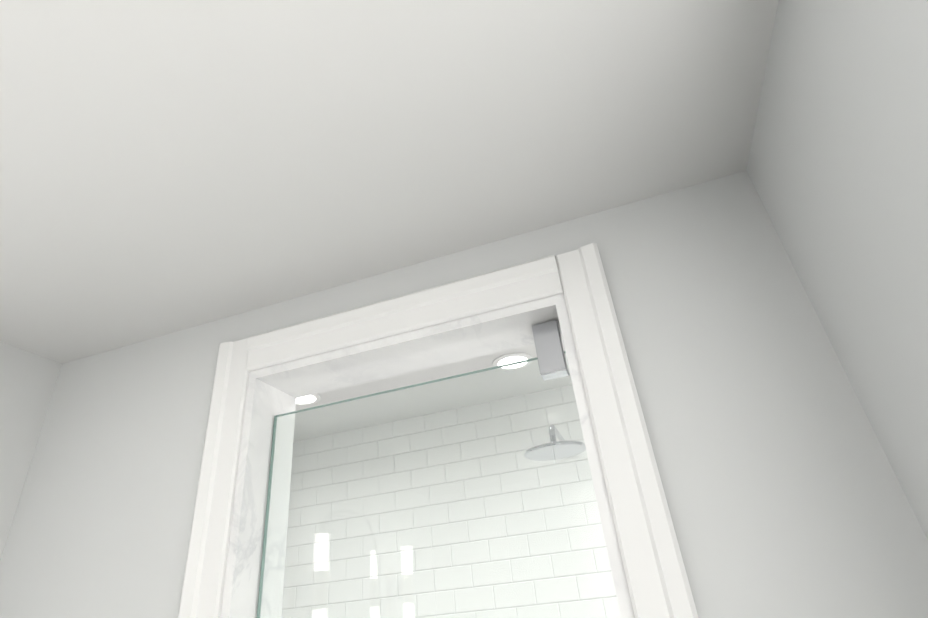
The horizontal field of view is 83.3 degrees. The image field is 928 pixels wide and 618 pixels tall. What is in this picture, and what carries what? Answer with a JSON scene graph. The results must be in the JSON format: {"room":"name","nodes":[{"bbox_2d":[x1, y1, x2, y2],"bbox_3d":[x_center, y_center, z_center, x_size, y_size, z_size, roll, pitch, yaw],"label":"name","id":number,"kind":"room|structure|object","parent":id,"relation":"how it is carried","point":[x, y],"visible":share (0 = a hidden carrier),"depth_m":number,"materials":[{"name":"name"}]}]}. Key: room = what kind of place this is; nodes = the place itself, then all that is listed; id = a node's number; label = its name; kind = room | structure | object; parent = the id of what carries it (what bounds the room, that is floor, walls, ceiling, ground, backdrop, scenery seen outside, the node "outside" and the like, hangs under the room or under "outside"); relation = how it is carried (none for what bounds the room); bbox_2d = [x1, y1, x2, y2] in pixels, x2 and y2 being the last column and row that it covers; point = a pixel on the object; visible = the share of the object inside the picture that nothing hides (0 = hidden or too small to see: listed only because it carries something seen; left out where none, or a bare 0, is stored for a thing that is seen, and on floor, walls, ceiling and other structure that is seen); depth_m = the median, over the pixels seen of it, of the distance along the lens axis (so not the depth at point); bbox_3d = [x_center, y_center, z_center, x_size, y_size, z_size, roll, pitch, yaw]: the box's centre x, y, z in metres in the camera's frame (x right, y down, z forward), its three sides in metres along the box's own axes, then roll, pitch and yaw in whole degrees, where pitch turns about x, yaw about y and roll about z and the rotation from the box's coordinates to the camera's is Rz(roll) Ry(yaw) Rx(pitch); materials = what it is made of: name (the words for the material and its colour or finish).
{"room":"bathroom","nodes":[
{"label":"bathroom","id":0,"kind":"room"},
{"bbox_2d":[0,342,61,560],"bbox_3d":[-1.533,0.430,-0.115,0.120,2.550,2.670,-14,-31,14],"label":"wall","id":1,"kind":"structure","parent":0,"point":[28,380],"depth_m":1.33,"materials":[{"name":"white paint"}]},
{"bbox_2d":[0,0,778,363],"bbox_3d":[-0.716,-0.749,0.260,1.800,0.293,2.550,-14,-31,14],"label":"ceiling","id":2,"kind":"structure","parent":0,"point":[168,166],"depth_m":0.88,"materials":[{"name":"white paint"}]},
{"bbox_2d":[293,337,571,441],"bbox_3d":[-0.181,0.103,1.916,2.000,0.235,1.020,-14,-31,14],"label":"ceiling","id":3,"kind":"structure","parent":0,"point":[419,376],"depth_m":2.11,"materials":[{"name":"white paint"}]},
{"bbox_2d":[296,394,320,404],"bbox_3d":[-0.627,0.344,2.010,0.146,0.006,0.146,-14,-31,14],"label":"recessed light","id":4,"kind":"object","parent":3,"relation":"in","point":[310,399],"visible":0.6,"depth_m":2.03,"materials":[{"name":"white"}]},
{"bbox_2d":[493,353,531,369],"bbox_3d":[0.177,0.193,1.897,0.146,0.006,0.146,-14,-31,14],"label":"recessed light","id":5,"kind":"object","parent":3,"relation":"in","point":[507,358],"visible":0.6,"depth_m":1.88,"materials":[{"name":"white"}]},
{"bbox_2d":[281,385,620,617],"bbox_3d":[0.113,1.356,1.822,2.240,2.550,0.120,-14,-31,14],"label":"wall","id":6,"kind":"structure","parent":0,"point":[411,484],"depth_m":2.11,"materials":[{"name":"tile"}]},
{"bbox_2d":[524,424,585,460],"bbox_3d":[0.336,0.474,1.845,0.206,0.124,0.472,-14,-31,14],"label":"shower","id":7,"kind":"object","parent":6,"relation":"attached to","point":[562,452],"depth_m":1.70,"materials":[{"name":"silver metal"}]},
{"bbox_2d":[0,171,927,617],"bbox_3d":[-0.301,0.856,0.866,2.320,2.550,0.150,-14,-31,14],"label":"wall","id":8,"kind":"structure","parent":0,"point":[785,496],"depth_m":0.96,"materials":[{"name":"white paint"}]},
{"bbox_2d":[178,338,248,617],"bbox_3d":[-0.453,1.018,0.736,0.086,2.169,0.024,-14,-31,14],"label":"trim","id":9,"kind":"structure","parent":8,"relation":"attached to","point":[204,579],"depth_m":1.09,"materials":[{"name":"white wood"}]},
{"bbox_2d":[220,370,295,617],"bbox_3d":[-0.376,1.029,0.804,0.020,1.963,0.158,-14,-31,14],"label":"door frame","id":10,"kind":"structure","parent":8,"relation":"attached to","point":[265,404],"depth_m":1.13,"materials":[{"name":"stone"}]},
{"bbox_2d":[247,255,563,371],"bbox_3d":[-0.159,0.018,1.149,0.746,0.086,0.024,-14,-31,14],"label":"trim","id":11,"kind":"structure","parent":8,"relation":"attached to","point":[522,283],"depth_m":1.13,"materials":[{"name":"white wood"}]},
{"bbox_2d":[256,296,561,397],"bbox_3d":[-0.125,0.102,1.195,0.707,0.020,0.157,-14,-31,14],"label":"jamb","id":12,"kind":"object","parent":8,"relation":"attached to","point":[504,329],"visible":0.79,"depth_m":1.17,"materials":[{"name":"wood"}]},
{"bbox_2d":[257,320,617,617],"bbox_3d":[-0.034,0.951,0.712,0.700,1.941,0.126,-14,-31,14],"label":"shower door","id":13,"kind":"structure","parent":8,"relation":"attached to","point":[550,353],"depth_m":1.05,"materials":[{"name":"clear glass"}]},
{"bbox_2d":[554,294,634,617],"bbox_3d":[0.308,0.855,0.629,0.020,1.963,0.158,-14,-31,14],"label":"door frame","id":14,"kind":"structure","parent":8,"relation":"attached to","point":[616,562],"depth_m":0.88,"materials":[{"name":"wood"}]},
{"bbox_2d":[556,243,697,617],"bbox_3d":[0.331,0.819,0.535,0.086,2.169,0.024,-14,-31,14],"label":"trim","id":15,"kind":"structure","parent":8,"relation":"attached to","point":[656,575],"depth_m":0.86,"materials":[{"name":"white wood"}]},
{"bbox_2d":[746,0,927,539],"bbox_3d":[0.550,0.345,0.131,0.120,2.550,0.975,-14,-31,14],"label":"wall","id":16,"kind":"structure","parent":0,"point":[837,169],"depth_m":0.67,"materials":[{"name":"white paint"}]}
]}

